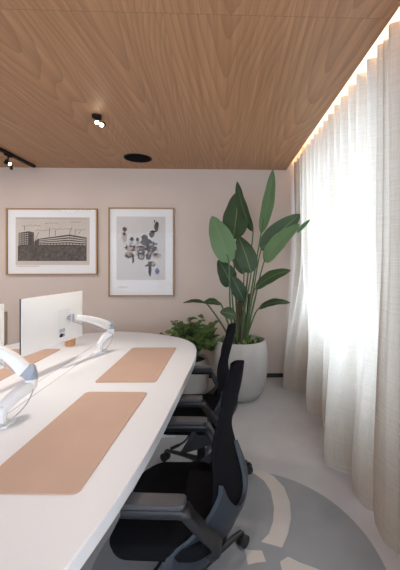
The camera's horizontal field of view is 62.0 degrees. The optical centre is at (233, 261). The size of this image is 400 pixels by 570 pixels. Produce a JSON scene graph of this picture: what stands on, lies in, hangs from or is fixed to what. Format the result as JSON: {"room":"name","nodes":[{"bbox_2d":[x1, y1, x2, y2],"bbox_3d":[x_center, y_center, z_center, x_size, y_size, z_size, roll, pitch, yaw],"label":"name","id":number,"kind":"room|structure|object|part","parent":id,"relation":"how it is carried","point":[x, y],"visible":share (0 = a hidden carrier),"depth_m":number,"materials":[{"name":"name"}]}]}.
{"room":"office","nodes":[
{"label":"office","id":0,"kind":"room"},
{"bbox_2d":[0,147,305,372],"bbox_3d":[-1.772,-0.050,4.321,6.360,3.100,0.200,0,0,-2],"label":"wall","id":1,"kind":"structure","parent":0,"point":[196,195],"depth_m":4.25,"materials":[{"name":"beige paint"}]},
{"bbox_2d":[6,208,97,274],"bbox_3d":[-2.305,-0.258,4.185,1.135,0.845,0.035,0,0,-2],"label":"framed picture","id":2,"kind":"object","parent":1,"relation":"attached to","point":[42,241],"visible":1,"depth_m":4.18,"materials":[{"name":"brown wood"}]},
{"bbox_2d":[16,217,89,264],"bbox_3d":[-2.299,-0.265,4.186,0.920,0.605,0.001,0,0,-2],"label":"print","id":3,"kind":"object","parent":2,"relation":"attached to","point":[39,240],"depth_m":4.19},
{"bbox_2d":[108,207,174,296],"bbox_3d":[-1.183,-0.128,4.224,0.834,1.135,0.035,0,0,-2],"label":"framed picture","id":4,"kind":"object","parent":1,"relation":"attached to","point":[141,240],"visible":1,"depth_m":4.22,"materials":[{"name":"brown wood"}]},
{"bbox_2d":[116,216,164,279],"bbox_3d":[-1.191,-0.176,4.225,0.621,0.810,0.001,0,0,-2],"label":"print","id":5,"kind":"object","parent":4,"relation":"attached to","point":[140,240],"depth_m":4.22},
{"bbox_2d":[209,373,282,377],"bbox_3d":[-1.768,1.475,4.215,5.960,0.050,0.012,0,0,-2],"label":"baseboard","id":6,"kind":"structure","parent":1,"relation":"attached to","point":[268,374],"depth_m":4.29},
{"bbox_2d":[303,7,399,146],"bbox_3d":[-1.641,-1.550,0.583,6.360,0.100,7.680,0,0,-2],"label":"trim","id":7,"kind":"structure","parent":1,"relation":"attached to","point":[362,67],"depth_m":2.57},
{"bbox_3d":[0.973,-1.292,0.804,0.024,0.020,6.940,0,0,-2],"label":"rail","id":8,"kind":"object","parent":1,"relation":"attached to","visible":0},
{"bbox_2d":[282,43,382,511],"bbox_3d":[0.794,0.113,3.063,0.326,2.767,2.336,0,0,-4],"label":"curtain","id":9,"kind":"object","parent":8,"relation":"hanging from","point":[331,353],"visible":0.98,"depth_m":2.43,"materials":[{"name":"fabric"}]},
{"bbox_2d":[373,21,399,556],"bbox_3d":[0.961,0.113,-0.337,0.190,2.767,4.468,0,0,-2],"label":"curtain","id":10,"kind":"object","parent":8,"relation":"hanging from","point":[386,460],"visible":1,"depth_m":1.76,"materials":[{"name":"fabric"}]},
{"bbox_2d":[0,0,399,169],"bbox_3d":[-2.002,-1.250,0.480,5.632,0.100,7.500,0,0,-2],"label":"ceiling","id":11,"kind":"structure","parent":0,"point":[179,84],"depth_m":2.13,"materials":[{"name":"brown wood"}]},
{"bbox_2d":[0,147,35,169],"bbox_3d":[-2.436,-1.104,2.907,0.096,0.192,2.380,0,0,-2],"label":"track light","id":12,"kind":"object","parent":11,"relation":"attached to","point":[8,154],"visible":1,"depth_m":3.61,"materials":[{"name":"black metal"}]},
{"bbox_2d":[92,113,105,127],"bbox_3d":[-1.109,-1.147,2.703,0.109,0.106,0.077,0,0,-2],"label":"ceiling spotlight","id":13,"kind":"object","parent":11,"relation":"attached to","point":[97,117],"visible":1,"depth_m":2.69,"materials":[{"name":"black metal"}]},
{"bbox_2d":[123,154,151,162],"bbox_3d":[-1.109,-1.196,3.809,0.318,0.008,0.318,0,0,-2],"label":"ceiling speaker","id":14,"kind":"object","parent":11,"relation":"attached to","point":[140,158],"visible":1,"depth_m":3.80,"materials":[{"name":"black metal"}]},
{"bbox_2d":[80,377,399,569],"bbox_3d":[-1.641,1.550,0.583,6.360,0.100,7.680,0,0,-2],"label":"floor","id":15,"kind":"structure","parent":0,"point":[274,431],"depth_m":2.64,"materials":[{"name":"grey concrete"}]},
{"bbox_2d":[4,311,7,345],"bbox_3d":[-2.692,1.026,3.411,0.501,0.951,0.464,0,0,-22],"label":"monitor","id":16,"kind":"object","parent":15,"relation":"on","point":[5,312],"visible":0.32,"depth_m":3.63,"materials":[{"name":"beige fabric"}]},
{"bbox_2d":[0,331,196,569],"bbox_3d":[-1.183,1.130,1.780,1.808,0.740,3.679,0,0,-2],"label":"desk","id":17,"kind":"object","parent":15,"relation":"on","point":[38,532],"visible":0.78,"depth_m":1.41,"materials":[{"name":"white laminate"}]},
{"bbox_2d":[0,345,37,429],"bbox_3d":[-1.087,0.572,1.588,0.261,0.376,0.261,0,0,-38],"label":"monitor stand","id":18,"kind":"object","parent":17,"relation":"on","point":[20,366],"visible":1,"depth_m":1.63,"materials":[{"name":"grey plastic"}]},
{"bbox_2d":[0,303,3,368],"bbox_3d":[-1.321,0.410,1.532,0.046,0.360,0.614,0,0,9],"label":"monitor","id":19,"kind":"object","parent":18,"relation":"attached to","point":[1,304],"visible":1,"depth_m":1.82,"materials":[{"name":"white plastic"}]},
{"bbox_3d":[-1.084,0.710,1.538,0.052,0.076,0.052,0,0,-2],"label":"post","id":20,"kind":"part","parent":18,"relation":"part of","materials":[{"name":"white metal"}]},
{"bbox_3d":[-1.089,0.754,1.538,0.100,0.012,0.090,0,0,-2],"label":"plate","id":21,"kind":"part","parent":18,"relation":"part of","materials":[{"name":"white metal"}]},
{"bbox_3d":[-1.123,0.488,1.651,0.181,0.178,0.061,0,0,-20],"label":"arm","id":22,"kind":"part","parent":18,"relation":"part of","materials":[{"name":"white plastic"}]},
{"bbox_3d":[-1.059,0.654,1.612,0.056,0.100,0.169,0,0,19],"label":"arm","id":23,"kind":"part","parent":18,"relation":"part of"},
{"bbox_2d":[0,349,59,380],"bbox_3d":[-1.707,0.758,2.467,0.420,0.004,0.810,0,0,-1],"label":"desk mat","id":24,"kind":"object","parent":17,"relation":"on","point":[32,358],"visible":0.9,"depth_m":2.61,"materials":[{"name":"beige leather"}]},
{"bbox_2d":[64,338,75,346],"bbox_3d":[-1.491,0.710,3.000,0.094,0.099,0.094,0,0,-2],"label":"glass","id":25,"kind":"object","parent":17,"relation":"on","point":[71,342],"visible":0.38,"depth_m":2.96,"materials":[{"name":"plastic"}]},
{"bbox_2d":[0,392,146,494],"bbox_3d":[-0.685,0.758,1.500,0.360,0.004,0.845,0,0,1],"label":"desk mat","id":26,"kind":"object","parent":17,"relation":"on","point":[62,457],"visible":1,"depth_m":1.34,"materials":[{"name":"beige leather"}]},
{"bbox_2d":[67,314,113,355],"bbox_3d":[-1.169,0.572,2.647,0.166,0.376,0.472,0,0,21],"label":"monitor stand","id":27,"kind":"object","parent":17,"relation":"on","point":[109,325],"visible":1,"depth_m":2.72,"materials":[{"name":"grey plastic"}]},
{"bbox_2d":[20,291,81,356],"bbox_3d":[-1.259,0.410,2.345,0.046,0.360,0.614,0,0,9],"label":"monitor","id":28,"kind":"object","parent":27,"relation":"attached to","point":[44,323],"visible":0.89,"depth_m":2.24,"materials":[{"name":"white plastic"}]},
{"bbox_3d":[-1.126,0.481,2.631,0.061,0.171,0.376,0,0,21],"label":"arm","id":29,"kind":"part","parent":27,"relation":"part of","materials":[{"name":"white plastic"}]},
{"bbox_3d":[-1.137,0.754,2.792,0.100,0.012,0.090,0,0,-2],"label":"plate","id":30,"kind":"part","parent":27,"relation":"part of","materials":[{"name":"white metal"}]},
{"bbox_3d":[-1.132,0.710,2.792,0.052,0.076,0.052,0,0,-2],"label":"post","id":31,"kind":"part","parent":27,"relation":"part of","materials":[{"name":"white metal"}]},
{"bbox_3d":[-1.092,0.644,2.809,0.113,0.112,0.056,0,0,-23],"label":"arm","id":32,"kind":"part","parent":27,"relation":"part of"},
{"bbox_2d":[95,347,175,382],"bbox_3d":[-0.694,0.758,2.497,0.388,0.004,0.840,0,0,-1],"label":"desk mat","id":33,"kind":"object","parent":17,"relation":"on","point":[138,365],"visible":1,"depth_m":2.39,"materials":[{"name":"beige leather"}]},
{"bbox_2d":[160,314,219,393],"bbox_3d":[-0.499,1.048,3.797,0.703,0.904,0.688,0,0,-16],"label":"plant","id":34,"kind":"object","parent":15,"relation":"on","point":[204,337],"visible":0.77,"depth_m":3.68,"materials":[{"name":"green plant"}]},
{"bbox_3d":[-0.547,0.888,3.803,0.643,0.490,0.578,0,0,-2],"label":"stem","id":35,"kind":"part","parent":34,"relation":"part of","materials":[{"name":"green plant"}]},
{"bbox_3d":[-0.527,1.299,3.784,0.486,0.402,0.486,0,0,-2],"label":"pot","id":36,"kind":"part","parent":34,"relation":"part of","materials":[{"name":"white ceramic"}]},
{"bbox_2d":[91,471,385,569],"bbox_3d":[0.023,1.499,1.642,1.440,0.002,1.470,0,0,-2],"label":"rug","id":37,"kind":"object","parent":15,"relation":"on","point":[289,525],"depth_m":1.79,"materials":[{"name":"grey carpet"}]},
{"bbox_2d":[109,360,249,569],"bbox_3d":[-0.172,0.965,1.460,0.710,1.069,0.683,0,0,3],"label":"office chair","id":38,"kind":"object","parent":37,"relation":"on","point":[180,515],"visible":0.96,"depth_m":1.27,"materials":[{"name":"black fabric"}]},
{"bbox_3d":[-0.292,1.154,1.273,0.066,0.036,0.248,0,0,31],"label":"lever","id":39,"kind":"part","parent":38,"relation":"part of","materials":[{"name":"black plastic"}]},
{"bbox_3d":[-0.268,1.060,1.452,0.405,0.069,0.530,0,0,2],"label":"seat","id":40,"kind":"part","parent":38,"relation":"part of","materials":[{"name":"black fabric"}]},
{"bbox_3d":[-0.214,0.974,1.169,0.360,0.255,0.125,0,0,-13],"label":"armrest","id":41,"kind":"part","parent":38,"relation":"part of","materials":[{"name":"black plastic"}]},
{"bbox_3d":[-0.190,0.974,1.729,0.360,0.255,0.125,0,0,18],"label":"armrest","id":42,"kind":"part","parent":38,"relation":"part of","materials":[{"name":"black plastic"}]},
{"bbox_3d":[-0.056,1.405,1.625,0.052,0.054,0.297,0,0,39],"label":"leg","id":43,"kind":"part","parent":38,"relation":"part of","materials":[{"name":"black plastic"}]},
{"bbox_3d":[-0.047,0.730,1.442,0.184,0.600,0.468,0,0,2],"label":"backrest","id":44,"kind":"part","parent":38,"relation":"part of","materials":[{"name":"black fabric"}]},
{"bbox_2d":[160,323,252,474],"bbox_3d":[-0.213,0.965,2.332,0.695,1.069,0.706,0,0,1],"label":"office chair","id":45,"kind":"object","parent":37,"relation":"on","point":[208,405],"visible":0.56,"depth_m":2.17,"materials":[{"name":"black plastic"}]},
{"bbox_3d":[-0.318,1.154,2.145,0.066,0.036,0.248,0,0,29],"label":"lever","id":46,"kind":"part","parent":45,"relation":"part of","materials":[{"name":"black plastic"}]},
{"bbox_3d":[-0.383,1.405,2.415,0.297,0.054,0.052,0,0,31],"label":"leg","id":47,"kind":"part","parent":45,"relation":"part of","materials":[{"name":"black plastic"}]},
{"bbox_3d":[-0.299,1.060,2.325,0.405,0.069,0.530,0,0,1],"label":"seat","id":48,"kind":"part","parent":45,"relation":"part of","materials":[{"name":"black fabric"}]},
{"bbox_3d":[-0.237,0.974,2.043,0.360,0.255,0.125,0,0,-14],"label":"armrest","id":49,"kind":"part","parent":45,"relation":"part of","materials":[{"name":"black plastic"}]},
{"bbox_3d":[-0.228,0.974,2.604,0.360,0.255,0.125,0,0,16],"label":"armrest","id":50,"kind":"part","parent":45,"relation":"part of","materials":[{"name":"black plastic"}]},
{"bbox_3d":[-0.191,1.405,2.496,0.052,0.054,0.297,0,0,13],"label":"leg","id":51,"kind":"part","parent":45,"relation":"part of","materials":[{"name":"black plastic"}]},
{"bbox_3d":[-0.078,0.730,2.321,0.184,0.600,0.468,0,0,1],"label":"backrest","id":52,"kind":"part","parent":45,"relation":"part of","materials":[{"name":"black fabric"}]},
{"bbox_2d":[214,334,267,401],"bbox_3d":[0.076,1.180,3.705,0.604,0.640,0.604,0,0,-2],"label":"pot","id":53,"kind":"object","parent":15,"relation":"on","point":[252,349],"depth_m":3.47,"materials":[{"name":"white ceramic"}]},
{"bbox_2d":[184,170,309,401],"bbox_3d":[0.119,0.247,3.685,1.366,2.505,0.670,0,0,-2],"label":"potted plant","id":54,"kind":"object","parent":15,"relation":"on","point":[250,348],"visible":0.94,"depth_m":3.54,"materials":[{"name":"green plant"}]},
{"bbox_3d":[-0.177,0.685,3.642,0.398,0.522,0.033,0,0,-18],"label":"stem","id":55,"kind":"part","parent":54,"relation":"part of","materials":[{"name":"green plant"}]},
{"bbox_3d":[-0.043,0.413,3.554,0.123,1.059,0.228,0,0,-2],"label":"stem","id":56,"kind":"part","parent":54,"relation":"part of","materials":[{"name":"green plant"}]},
{"bbox_3d":[-0.013,0.568,3.727,0.127,0.747,0.033,0,0,-12],"label":"stem","id":57,"kind":"part","parent":54,"relation":"part of","materials":[{"name":"green plant"}]},
{"bbox_3d":[0.024,0.274,3.727,0.084,1.333,0.035,0,0,7],"label":"stem","id":58,"kind":"part","parent":54,"relation":"part of","materials":[{"name":"green plant"}]},
{"bbox_3d":[0.026,0.745,3.553,0.046,0.402,0.251,0,0,12],"label":"stem","id":59,"kind":"part","parent":54,"relation":"part of","materials":[{"name":"green plant"}]},
{"bbox_3d":[0.122,0.479,3.593,0.125,0.928,0.192,0,0,-2],"label":"stem","id":60,"kind":"part","parent":54,"relation":"part of","materials":[{"name":"green plant"}]},
{"bbox_3d":[0.142,0.229,3.707,0.158,1.425,0.026,0,0,-2],"label":"stem","id":61,"kind":"part","parent":54,"relation":"part of","materials":[{"name":"green plant"}]},
{"bbox_3d":[0.186,0.587,3.561,0.308,0.713,0.068,0,0,44],"label":"stem","id":62,"kind":"part","parent":54,"relation":"part of","materials":[{"name":"green plant"}]},
{"bbox_3d":[0.209,0.710,3.571,0.305,0.471,0.052,0,0,39],"label":"stem","id":63,"kind":"part","parent":54,"relation":"part of","materials":[{"name":"green plant"}]},
{"bbox_3d":[0.208,0.230,3.657,0.241,1.424,0.129,0,0,-2],"label":"stem","id":64,"kind":"part","parent":54,"relation":"part of","materials":[{"name":"green plant"}]},
{"bbox_3d":[0.257,0.420,3.608,0.356,1.046,0.028,0,0,30],"label":"stem","id":65,"kind":"part","parent":54,"relation":"part of","materials":[{"name":"green plant"}]},
{"bbox_3d":[0.261,0.348,3.780,0.332,1.189,0.034,0,0,-12],"label":"stem","id":66,"kind":"part","parent":54,"relation":"part of","materials":[{"name":"green plant"}]}
]}

